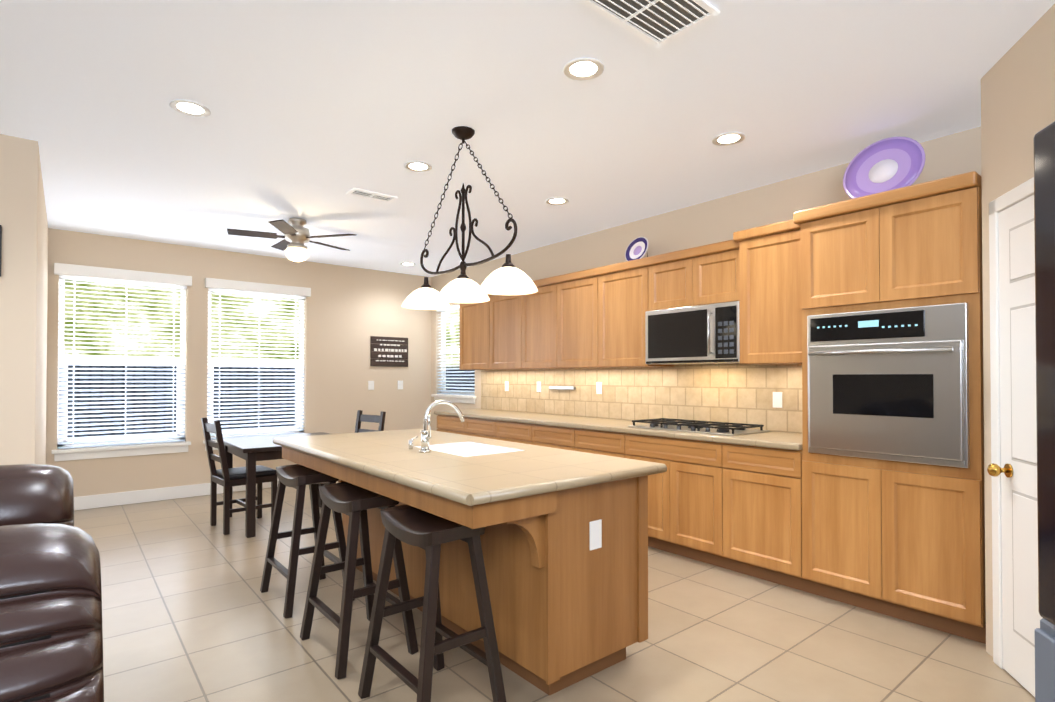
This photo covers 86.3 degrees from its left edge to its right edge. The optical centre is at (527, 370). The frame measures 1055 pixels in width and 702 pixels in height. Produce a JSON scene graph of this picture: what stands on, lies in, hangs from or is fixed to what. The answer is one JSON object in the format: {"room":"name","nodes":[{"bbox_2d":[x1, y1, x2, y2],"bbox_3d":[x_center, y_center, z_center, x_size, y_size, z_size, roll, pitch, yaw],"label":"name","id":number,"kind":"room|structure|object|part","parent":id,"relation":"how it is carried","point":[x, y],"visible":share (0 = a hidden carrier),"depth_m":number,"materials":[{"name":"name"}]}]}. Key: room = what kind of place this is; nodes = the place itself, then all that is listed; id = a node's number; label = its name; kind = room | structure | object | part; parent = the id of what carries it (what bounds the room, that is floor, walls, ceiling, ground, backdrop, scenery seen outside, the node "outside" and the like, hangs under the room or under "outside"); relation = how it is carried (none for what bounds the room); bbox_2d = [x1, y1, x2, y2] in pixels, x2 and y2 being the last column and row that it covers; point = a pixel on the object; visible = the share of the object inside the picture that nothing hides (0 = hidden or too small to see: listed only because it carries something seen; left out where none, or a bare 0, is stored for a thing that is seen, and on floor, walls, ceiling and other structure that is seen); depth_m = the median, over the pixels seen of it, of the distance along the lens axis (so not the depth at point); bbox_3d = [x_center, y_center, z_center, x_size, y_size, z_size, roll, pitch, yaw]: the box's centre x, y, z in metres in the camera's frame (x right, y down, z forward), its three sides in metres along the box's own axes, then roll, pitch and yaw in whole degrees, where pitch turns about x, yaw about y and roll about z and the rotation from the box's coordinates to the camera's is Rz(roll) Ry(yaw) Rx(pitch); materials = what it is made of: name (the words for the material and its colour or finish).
{"room":"kitchen","nodes":[
{"label":"kitchen","id":0,"kind":"room"},
{"bbox_2d":[0,134,47,464],"bbox_3d":[-5.419,-0.030,3.113,4.150,2.720,2.700,1,-1,-39],"label":"wall","id":1,"kind":"structure","parent":0,"point":[23,318],"depth_m":3.35,"materials":[{"name":"beige paint"}]},
{"bbox_2d":[0,225,1,276],"bbox_3d":[-3.415,-0.702,2.999,0.895,0.300,0.029,1,-1,-39],"label":"picture frame","id":2,"kind":"object","parent":1,"relation":"attached to","point":[0,249],"visible":0.96,"depth_m":3.27,"materials":[{"name":"black"}]},
{"bbox_2d":[46,228,430,496],"bbox_3d":[-3.019,0.013,6.730,4.150,2.720,0.150,1,-1,-39],"label":"wall","id":3,"kind":"structure","parent":0,"point":[349,312],"depth_m":6.80,"materials":[{"name":"beige paint"}]},
{"bbox_2d":[51,441,190,460],"bbox_3d":[-4.110,0.816,5.748,1.150,0.110,0.130,1,-1,-39],"label":"window sill","id":4,"kind":"structure","parent":3,"relation":"attached to","point":[108,451],"depth_m":5.68,"materials":[{"name":"white wood"}]},
{"bbox_2d":[57,278,185,448],"bbox_3d":[-4.167,-0.088,5.829,1.070,1.700,0.060,1,-1,-39],"label":"window","id":5,"kind":"structure","parent":3,"relation":"in","point":[107,362],"depth_m":5.72,"materials":[{"name":"white"}]},
{"bbox_2d":[58,275,186,448],"bbox_3d":[-4.122,-0.089,5.774,1.066,1.697,0.060,1,-1,-39],"label":"window blinds","id":6,"kind":"object","parent":5,"relation":"attached to","point":[74,278],"visible":0.92,"depth_m":5.74,"materials":[{"name":"white plastic"}]},
{"bbox_2d":[54,263,191,286],"bbox_3d":[-4.078,-0.972,5.731,1.140,0.105,0.069,1,-1,-39],"label":"window valance","id":7,"kind":"object","parent":3,"relation":"attached to","point":[110,273],"visible":1,"depth_m":5.67,"materials":[{"name":"white wood"}]},
{"bbox_2d":[74,477,278,510],"bbox_3d":[-2.965,1.307,6.649,4.150,0.130,0.020,1,-1,-39],"label":"baseboard","id":8,"kind":"structure","parent":3,"relation":"attached to","point":[120,498],"depth_m":5.83,"materials":[{"name":"white"}]},
{"bbox_2d":[203,440,217,450],"bbox_3d":[-3.132,0.826,6.551,1.140,0.110,0.130,1,-1,-39],"label":"window sill","id":9,"kind":"structure","parent":3,"relation":"attached to","point":[212,447],"depth_m":6.20,"materials":[{"name":"white"}]},
{"bbox_2d":[207,291,303,437],"bbox_3d":[-3.189,-0.079,6.631,1.060,1.700,0.060,1,-1,-39],"label":"window","id":10,"kind":"structure","parent":3,"relation":"in","point":[251,364],"depth_m":6.66,"materials":[{"name":"white"}]},
{"bbox_2d":[207,288,305,439],"bbox_3d":[-3.144,-0.080,6.577,1.056,1.697,0.060,1,-1,-39],"label":"window blinds","id":11,"kind":"object","parent":10,"relation":"attached to","point":[259,333],"visible":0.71,"depth_m":6.55,"materials":[{"name":"white plastic"}]},
{"bbox_2d":[205,278,310,296],"bbox_3d":[-3.100,-0.962,6.533,1.130,0.105,0.069,1,-1,-39],"label":"window valance","id":12,"kind":"object","parent":3,"relation":"attached to","point":[214,283],"visible":1,"depth_m":6.47,"materials":[{"name":"white wood"}]},
{"bbox_2d":[368,381,373,389],"bbox_3d":[-2.059,0.191,7.410,0.080,0.120,0.013,1,-1,-39],"label":"switch plate","id":13,"kind":"object","parent":3,"relation":"attached to","point":[371,385],"depth_m":7.40,"materials":[{"name":"white plastic"}]},
{"bbox_2d":[370,336,407,366],"bbox_3d":[-1.854,-0.257,7.576,0.540,0.396,0.022,1,-1,-39],"label":"wall sign","id":14,"kind":"object","parent":3,"relation":"attached to","point":[394,354],"visible":0.96,"depth_m":7.56,"materials":[{"name":"brown wood"}]},
{"bbox_2d":[398,381,402,388],"bbox_3d":[-1.734,0.194,7.676,0.080,0.120,0.013,1,-1,-39],"label":"switch plate","id":15,"kind":"object","parent":3,"relation":"attached to","point":[400,383],"depth_m":7.68,"materials":[{"name":"white plastic"}]},
{"bbox_2d":[0,0,1054,276],"bbox_3d":[-1.643,-1.431,1.797,8.600,0.050,9.550,1,-1,-39],"label":"ceiling","id":16,"kind":"structure","parent":0,"point":[318,108],"depth_m":2.98,"materials":[{"name":"white paint"}]},
{"bbox_2d":[169,100,210,116],"bbox_3d":[-1.785,-1.387,2.980,0.190,0.008,0.190,1,-1,-39],"label":"recessed light","id":17,"kind":"object","parent":16,"relation":"in","point":[189,108],"visible":0.98,"depth_m":2.98,"materials":[{"name":"white"}]},
{"bbox_2d":[227,217,356,261],"bbox_3d":[-2.105,-1.177,5.111,1.099,0.377,1.057,1,-1,-39],"label":"ceiling fan","id":18,"kind":"object","parent":16,"relation":"hanging from","point":[296,233],"visible":1,"depth_m":5.01,"materials":[{"name":"silver metal"}]},
{"bbox_3d":[-2.081,-1.234,5.089,0.220,0.264,0.220,1,-1,-39],"label":"motor","id":19,"kind":"part","parent":18,"relation":"part of","materials":[{"name":"silver metal"}]},
{"bbox_2d":[346,187,397,202],"bbox_3d":[-1.212,-1.367,4.394,0.360,0.015,0.160,1,-1,-39],"label":"ceiling vent","id":20,"kind":"object","parent":16,"relation":"in","point":[363,193],"visible":0.98,"depth_m":4.38,"materials":[{"name":"silver metal"}]},
{"bbox_2d":[400,262,415,265],"bbox_3d":[-1.502,-1.339,7.066,0.190,0.008,0.190,1,-1,-39],"label":"recessed light","id":21,"kind":"object","parent":16,"relation":"in","point":[408,264],"visible":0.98,"depth_m":7.08,"materials":[{"name":"white"}]},
{"bbox_2d":[404,161,431,171],"bbox_3d":[-0.738,-1.377,3.800,0.190,0.008,0.190,1,-1,-39],"label":"recessed light","id":22,"kind":"object","parent":16,"relation":"in","point":[417,166],"visible":0.98,"depth_m":3.80,"materials":[{"name":"white"}]},
{"bbox_2d":[401,126,537,309],"bbox_3d":[-0.372,-0.898,3.253,0.312,0.979,1.172,1,-1,-39],"label":"pendant chandelier","id":23,"kind":"object","parent":16,"relation":"hanging from","point":[508,278],"visible":1,"depth_m":3.20,"materials":[{"name":"brown metal"}]},
{"bbox_3d":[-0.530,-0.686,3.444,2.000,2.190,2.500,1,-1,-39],"label":"arm","id":24,"kind":"part","parent":23,"relation":"part of"},
{"bbox_3d":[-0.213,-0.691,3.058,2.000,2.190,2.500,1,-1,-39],"label":"arm","id":25,"kind":"part","parent":23,"relation":"part of"},
{"bbox_2d":[545,197,568,204],"bbox_3d":[0.239,-1.368,4.549,0.190,0.008,0.190,1,-1,-39],"label":"recessed light","id":26,"kind":"object","parent":16,"relation":"in","point":[556,201],"visible":0.96,"depth_m":4.56,"materials":[{"name":"white"}]},
{"bbox_2d":[563,58,603,80],"bbox_3d":[0.259,-1.392,2.600,0.190,0.008,0.190,1,-1,-39],"label":"recessed light","id":27,"kind":"object","parent":16,"relation":"in","point":[581,69],"visible":1,"depth_m":2.60,"materials":[{"name":"white"}]},
{"bbox_2d":[578,0,719,47],"bbox_3d":[0.463,-1.394,2.147,0.500,0.015,0.300,1,-1,-39],"label":"ceiling vent","id":28,"kind":"object","parent":16,"relation":"in","point":[659,20],"visible":0.98,"depth_m":2.21,"materials":[{"name":"silver metal"}]},
{"bbox_2d":[712,132,745,145],"bbox_3d":[1.201,-1.383,3.360,0.190,0.008,0.190,1,-1,-39],"label":"recessed light","id":29,"kind":"object","parent":16,"relation":"in","point":[728,138],"visible":1,"depth_m":3.36,"materials":[{"name":"white"}]},
{"bbox_2d":[74,481,1034,701],"bbox_3d":[-1.643,1.339,1.764,8.600,0.050,9.550,1,-1,-39],"label":"floor","id":30,"kind":"structure","parent":0,"point":[191,612],"depth_m":2.75,"materials":[{"name":"tile"}]},
{"bbox_2d":[0,464,73,526],"bbox_3d":[-2.348,0.797,1.558,1.700,1.029,1.125,1,-1,-39],"label":"loveseat","id":31,"kind":"object","parent":30,"relation":"on","point":[34,493],"visible":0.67,"depth_m":1.66,"materials":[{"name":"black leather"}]},
{"bbox_2d":[0,523,103,701],"bbox_3d":[-1.456,0.779,0.045,2.300,1.029,1.125,1,-1,-39],"label":"sofa","id":32,"kind":"object","parent":30,"relation":"on","point":[51,639],"visible":1,"depth_m":0.91,"materials":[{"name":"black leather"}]},
{"bbox_2d":[201,417,276,534],"bbox_3d":[-2.502,0.877,4.890,0.502,0.946,0.420,1,-1,-43],"label":"dining chair","id":33,"kind":"object","parent":30,"relation":"on","point":[226,477],"visible":0.92,"depth_m":4.83,"materials":[{"name":"brown wood"}]},
{"bbox_2d":[216,465,276,479],"bbox_3d":[-2.463,0.886,4.927,0.395,0.040,0.396,1,-1,-43],"label":"cushion","id":34,"kind":"object","parent":33,"relation":"on","point":[262,472],"depth_m":4.83,"materials":[{"name":"black fabric"}]},
{"bbox_2d":[223,432,328,537],"bbox_3d":[-2.192,0.992,5.159,0.980,0.725,0.980,1,-1,-39],"label":"dining table","id":35,"kind":"object","parent":30,"relation":"on","point":[252,450],"visible":0.35,"depth_m":4.63,"materials":[{"name":"brown wood"}]},
{"bbox_2d":[260,464,354,617],"bbox_3d":[-1.307,0.959,3.331,0.387,0.754,0.507,1,-1,-39],"label":"stool","id":36,"kind":"object","parent":30,"relation":"on","point":[298,477],"visible":0.88,"depth_m":3.25,"materials":[{"name":"brown wood"}]},
{"bbox_3d":[-1.307,0.624,3.335,0.250,0.086,0.450,1,-1,-39],"label":"seat","id":37,"kind":"part","parent":36,"relation":"part of","materials":[{"name":"brown wood"}]},
{"bbox_2d":[319,410,385,507],"bbox_3d":[-1.767,0.887,5.682,0.420,0.946,0.502,-1,-1,37],"label":"dining chair","id":38,"kind":"object","parent":30,"relation":"on","point":[379,419],"visible":0.12,"depth_m":5.83,"materials":[{"name":"brown wood"}]},
{"bbox_2d":[300,482,418,678],"bbox_3d":[-0.820,0.951,2.721,0.387,0.754,0.507,1,-1,-39],"label":"stool","id":39,"kind":"object","parent":30,"relation":"on","point":[354,503],"visible":0.92,"depth_m":2.64,"materials":[{"name":"brown wood"}]},
{"bbox_3d":[-0.820,0.617,2.725,0.250,0.086,0.450,1,-1,-39],"label":"seat","id":40,"kind":"part","parent":39,"relation":"part of","materials":[{"name":"brown wood"}]},
{"bbox_2d":[358,505,505,701],"bbox_3d":[-0.380,0.945,2.216,0.387,0.754,0.507,1,-1,-39],"label":"stool","id":41,"kind":"object","parent":30,"relation":"on","point":[429,533],"visible":0.94,"depth_m":2.13,"materials":[{"name":"brown wood"}]},
{"bbox_3d":[-0.380,0.611,2.220,0.250,0.086,0.450,1,-1,-39],"label":"seat","id":42,"kind":"part","parent":41,"relation":"part of","materials":[{"name":"brown wood"}]},
{"bbox_2d":[437,415,461,434],"bbox_3d":[-0.630,0.941,6.571,0.638,0.860,0.610,1,-1,-39],"label":"base cabinet","id":43,"kind":"object","parent":30,"relation":"on","point":[445,423],"depth_m":6.39,"materials":[{"name":"brown wood"}]},
{"bbox_2d":[277,444,647,695],"bbox_3d":[-0.505,0.900,3.110,1.000,0.860,2.220,1,-1,-39],"label":"kitchen island","id":44,"kind":"object","parent":30,"relation":"on","point":[564,540],"depth_m":2.41,"materials":[{"name":"brown wood"}]},
{"bbox_2d":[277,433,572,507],"bbox_3d":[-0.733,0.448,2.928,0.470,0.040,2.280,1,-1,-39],"label":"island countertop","id":45,"kind":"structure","parent":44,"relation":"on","point":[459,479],"depth_m":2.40,"materials":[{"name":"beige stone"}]},
{"bbox_2d":[353,428,664,487],"bbox_3d":[-0.327,0.452,3.261,0.580,0.040,2.280,1,-1,-39],"label":"island countertop","id":46,"kind":"structure","parent":44,"relation":"on","point":[586,469],"depth_m":2.69,"materials":[{"name":"beige stone"}]},
{"bbox_2d":[409,400,464,452],"bbox_3d":[-0.484,0.292,3.064,0.278,0.273,0.253,1,-1,-39],"label":"faucet","id":47,"kind":"object","parent":46,"relation":"on","point":[425,434],"depth_m":2.96,"materials":[{"name":"silver metal"}]},
{"bbox_2d":[413,442,524,456],"bbox_3d":[-0.333,0.526,3.126,0.400,0.188,0.560,1,-1,-39],"label":"sink","id":48,"kind":"object","parent":46,"relation":"in","point":[460,449],"depth_m":3.34,"materials":[{"name":"white ceramic"}]},
{"bbox_2d":[589,519,601,549],"bbox_3d":[0.289,0.696,2.389,0.070,0.120,0.006,1,-1,-39],"label":"outlet","id":49,"kind":"object","parent":44,"relation":"attached to","point":[595,525],"depth_m":2.38,"materials":[{"name":"white plastic"}]},
{"bbox_2d":[462,419,493,438],"bbox_3d":[-0.259,0.935,6.119,0.638,0.860,0.560,1,-1,-39],"label":"base cabinet","id":50,"kind":"object","parent":30,"relation":"on","point":[484,428],"depth_m":5.93,"materials":[{"name":"brown wood"}]},
{"bbox_2d":[494,419,529,443],"bbox_3d":[0.100,0.930,5.682,0.638,0.860,0.570,1,-1,-39],"label":"base cabinet","id":51,"kind":"object","parent":30,"relation":"on","point":[512,432],"depth_m":5.48,"materials":[{"name":"brown wood"}]},
{"bbox_2d":[530,423,569,449],"bbox_3d":[0.464,0.925,5.238,0.638,0.860,0.580,1,-1,-39],"label":"base cabinet","id":52,"kind":"object","parent":30,"relation":"on","point":[553,437],"depth_m":5.05,"materials":[{"name":"brown wood"}]},
{"bbox_2d":[570,427,621,457],"bbox_3d":[0.826,0.920,4.797,0.638,0.860,0.561,1,-1,-39],"label":"base cabinet","id":53,"kind":"object","parent":30,"relation":"on","point":[607,443],"depth_m":4.62,"materials":[{"name":"brown wood"}]},
{"bbox_2d":[622,435,717,565],"bbox_3d":[1.270,0.913,4.255,0.638,0.860,0.839,1,-1,-39],"label":"base cabinet","id":54,"kind":"object","parent":30,"relation":"on","point":[683,499],"depth_m":3.99,"materials":[{"name":"brown wood"}]},
{"bbox_2d":[434,409,793,450],"bbox_3d":[0.502,0.474,5.177,0.663,0.040,4.270,1,-1,-39],"label":"countertop","id":55,"kind":"structure","parent":54,"relation":"on","point":[740,436],"depth_m":4.25,"materials":[{"name":"beige stone"}]},
{"bbox_2d":[628,423,769,435],"bbox_3d":[1.271,0.437,4.262,0.480,0.012,0.920,1,-1,-39],"label":"cooktop","id":56,"kind":"object","parent":55,"relation":"in","point":[688,429],"depth_m":4.04,"materials":[{"name":"silver metal"}]},
{"bbox_2d":[718,443,793,587],"bbox_3d":[1.701,0.907,3.730,0.638,0.860,0.520,1,-1,-39],"label":"base cabinet","id":57,"kind":"object","parent":30,"relation":"on","point":[756,484],"depth_m":3.56,"materials":[{"name":"brown wood"}]},
{"bbox_2d":[794,171,985,643],"bbox_3d":[2.121,0.191,3.200,0.671,2.280,0.846,1,-1,-39],"label":"tall cabinet","id":58,"kind":"object","parent":30,"relation":"on","point":[866,489],"depth_m":2.95,"materials":[{"name":"brown wood"}]},
{"bbox_2d":[843,137,924,198],"bbox_3d":[2.059,-1.145,3.246,0.159,0.390,0.421,1,-1,-39],"label":"decorative plate","id":59,"kind":"object","parent":58,"relation":"on","point":[888,164],"visible":0.79,"depth_m":3.23,"materials":[{"name":"purple ceramic"}]},
{"bbox_2d":[807,303,969,467],"bbox_3d":[1.881,0.073,3.004,0.158,0.800,0.755,1,-1,-39],"label":"oven","id":60,"kind":"object","parent":58,"relation":"in","point":[890,384],"depth_m":2.94,"materials":[{"name":"silver metal"}]},
{"bbox_2d":[1035,618,1054,701],"bbox_3d":[1.081,0.901,0.309,0.454,0.790,1.690,0,-1,14],"label":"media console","id":61,"kind":"object","parent":30,"relation":"on","point":[1045,662],"visible":0.92,"depth_m":1.15,"materials":[{"name":"grey"}]},
{"bbox_2d":[1033,121,1054,624],"bbox_3d":[0.926,0.001,0.373,0.140,1.008,1.600,0,-1,14],"label":"television","id":62,"kind":"object","parent":61,"relation":"on","point":[1044,184],"visible":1,"depth_m":1.13,"materials":[{"name":"black metal"}]},
{"bbox_2d":[431,126,980,433],"bbox_3d":[0.657,0.000,5.639,0.150,2.720,6.500,1,-1,-39],"label":"wall","id":63,"kind":"structure","parent":0,"point":[725,218],"depth_m":4.64,"materials":[{"name":"beige paint"}]},
{"bbox_2d":[431,305,475,403],"bbox_3d":[-0.944,-0.228,7.543,0.185,1.300,1.050,1,-1,-39],"label":"kitchen window","id":64,"kind":"structure","parent":63,"relation":"in","point":[457,396],"depth_m":7.65,"materials":[{"name":"white"}]},
{"bbox_3d":[-0.965,0.372,7.518,0.130,0.100,1.050,1,-1,-39],"label":"sill","id":65,"kind":"part","parent":64,"relation":"part of","materials":[{"name":"white"}]},
{"bbox_3d":[-0.896,-0.277,7.583,0.060,1.200,0.970,1,-1,-39],"label":"frame","id":66,"kind":"part","parent":64,"relation":"part of","materials":[{"name":"white"}]},
{"bbox_2d":[460,302,485,369],"bbox_3d":[-0.489,-0.456,6.645,0.348,0.885,0.621,1,-1,-39],"label":"upper cabinet","id":67,"kind":"object","parent":63,"relation":"attached to","point":[472,315],"depth_m":6.56,"materials":[{"name":"brown wood"}]},
{"bbox_3d":[0.460,-0.877,5.469,0.377,0.070,3.710,1,-1,-39],"label":"crown","id":68,"kind":"part","parent":67,"relation":"part of","materials":[{"name":"brown wood"}]},
{"bbox_2d":[486,294,517,369],"bbox_3d":[-0.111,-0.461,6.185,0.348,0.885,0.569,1,-1,-39],"label":"upper cabinet","id":69,"kind":"object","parent":63,"relation":"attached to","point":[501,310],"depth_m":6.13,"materials":[{"name":"brown wood"}]},
{"bbox_2d":[518,277,553,368],"bbox_3d":[0.243,-0.467,5.752,0.348,0.885,0.550,1,-1,-39],"label":"upper cabinet","id":70,"kind":"object","parent":63,"relation":"attached to","point":[535,310],"depth_m":5.67,"materials":[{"name":"brown wood"}]},
{"bbox_2d":[554,268,609,368],"bbox_3d":[0.589,-0.472,5.331,0.348,0.885,0.540,1,-1,-39],"label":"upper cabinet","id":71,"kind":"object","parent":63,"relation":"attached to","point":[573,292],"depth_m":5.25,"materials":[{"name":"brown wood"}]},
{"bbox_2d":[594,257,645,367],"bbox_3d":[0.938,-0.477,4.905,0.348,0.885,0.561,1,-1,-39],"label":"upper cabinet","id":72,"kind":"object","parent":63,"relation":"attached to","point":[619,288],"depth_m":4.82,"materials":[{"name":"brown wood"}]},
{"bbox_2d":[625,237,647,260],"bbox_3d":[0.972,-1.044,4.901,0.160,0.247,0.250,1,-1,-39],"label":"decorative plate","id":73,"kind":"object","parent":72,"relation":"on","point":[637,248],"visible":0.81,"depth_m":4.90,"materials":[{"name":"white"}]},
{"bbox_2d":[481,364,802,432],"bbox_3d":[0.766,-0.011,5.386,0.002,0.935,4.250,1,-1,-39],"label":"tile backsplash","id":74,"kind":"structure","parent":63,"relation":"attached to","point":[736,393],"depth_m":4.89,"materials":[{"name":"beige tile"}]},
{"bbox_2d":[505,381,508,390],"bbox_3d":[-0.243,0.181,6.606,0.006,0.114,0.070,1,-1,-39],"label":"outlet","id":75,"kind":"object","parent":74,"relation":"attached to","point":[506,382],"depth_m":6.60,"materials":[{"name":"white plastic"}]},
{"bbox_2d":[537,382,540,391],"bbox_3d":[0.125,0.176,6.158,0.006,0.114,0.070,1,-1,-39],"label":"outlet","id":76,"kind":"object","parent":74,"relation":"attached to","point":[538,383],"depth_m":6.15,"materials":[{"name":"white plastic"}]},
{"bbox_2d":[549,386,574,389],"bbox_3d":[0.358,0.177,5.857,0.027,0.030,0.380,1,-1,-39],"label":"railing","id":77,"kind":"object","parent":74,"relation":"attached to","point":[561,387],"visible":0.98,"depth_m":5.84,"materials":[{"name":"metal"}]},
{"bbox_2d":[596,382,601,393],"bbox_3d":[0.696,0.168,5.462,0.006,0.114,0.070,1,-1,-39],"label":"outlet","id":78,"kind":"object","parent":74,"relation":"attached to","point":[598,384],"depth_m":5.46,"materials":[{"name":"white plastic"}]},
{"bbox_2d":[773,392,781,407],"bbox_3d":[1.818,0.211,4.093,0.006,0.114,0.070,1,-1,-39],"label":"outlet","id":79,"kind":"object","parent":74,"relation":"attached to","point":[777,399],"depth_m":4.09,"materials":[{"name":"white plastic"}]},
{"bbox_2d":[646,248,689,306],"bbox_3d":[1.249,-0.704,4.529,0.348,0.440,0.419,1,-1,-39],"label":"upper cabinet","id":80,"kind":"object","parent":63,"relation":"attached to","point":[667,274],"depth_m":4.42,"materials":[{"name":"brown wood"}]},
{"bbox_2d":[642,303,717,366],"bbox_3d":[1.292,-0.267,4.429,0.401,0.425,0.603,1,-1,-39],"label":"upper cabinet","id":81,"kind":"object","parent":63,"relation":"attached to","point":[671,336],"depth_m":4.31,"materials":[{"name":"black glass"}]},
{"bbox_2d":[645,301,739,364],"bbox_3d":[1.344,-0.269,4.330,0.446,0.425,0.820,1,-1,-39],"label":"microwave","id":82,"kind":"object","parent":81,"relation":"in","point":[704,332],"depth_m":4.19,"materials":[{"name":"silver metal"}]},
{"bbox_2d":[710,299,737,363],"bbox_3d":[1.552,-0.271,4.112,0.401,0.425,0.217,1,-1,-39],"label":"control panel","id":83,"kind":"object","parent":82,"relation":"attached to","point":[722,351],"depth_m":4.00,"materials":[{"name":"black metal"}]},
{"bbox_2d":[690,239,733,302],"bbox_3d":[1.515,-0.707,4.205,0.348,0.440,0.420,1,-1,-39],"label":"upper cabinet","id":84,"kind":"object","parent":63,"relation":"attached to","point":[711,265],"depth_m":4.13,"materials":[{"name":"brown wood"}]},
{"bbox_2d":[734,219,793,364],"bbox_3d":[1.786,-0.505,3.817,0.417,0.915,0.520,1,-1,-39],"label":"upper cabinet","id":85,"kind":"object","parent":63,"relation":"attached to","point":[763,255],"depth_m":3.75,"materials":[{"name":"brown wood"}]},
{"bbox_2d":[981,4,1054,656],"bbox_3d":[3.025,-0.050,1.503,1.734,2.720,2.900,1,-1,-39],"label":"wall","id":86,"kind":"structure","parent":0,"point":[1017,96],"depth_m":2.47,"materials":[{"name":"beige paint"}]},
{"bbox_2d":[987,177,1041,696],"bbox_3d":[1.968,0.271,2.148,0.091,2.095,0.890,0,-1,16],"label":"door","id":87,"kind":"structure","parent":86,"relation":"attached to","point":[1027,617],"depth_m":2.39,"materials":[{"name":"white wood"}]},
{"bbox_3d":[2.046,0.432,2.443,0.079,0.060,0.060,0,-1,16],"label":"knob","id":88,"kind":"part","parent":87,"relation":"part of","materials":[{"name":"gold metal"}]},
{"bbox_2d":[1009,218,1036,647],"bbox_3d":[1.999,0.248,2.137,0.001,1.724,0.584,0,-1,13],"label":"groove","id":89,"kind":"object","parent":87,"relation":"attached to","point":[1015,459],"visible":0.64,"depth_m":2.39,"materials":[{"name":"grey wood"}]},
{"label":"outside","id":90,"kind":"structure","parent":0,"visible":0},
{"bbox_2d":[448,310,474,390],"bbox_3d":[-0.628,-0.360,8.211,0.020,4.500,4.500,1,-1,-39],"label":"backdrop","id":91,"kind":"structure","parent":90,"point":[454,316],"depth_m":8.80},
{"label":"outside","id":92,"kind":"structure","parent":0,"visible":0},
{"bbox_2d":[64,280,447,439],"bbox_3d":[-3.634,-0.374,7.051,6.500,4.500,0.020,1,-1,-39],"label":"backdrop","id":93,"kind":"structure","parent":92,"point":[158,335],"depth_m":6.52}
]}

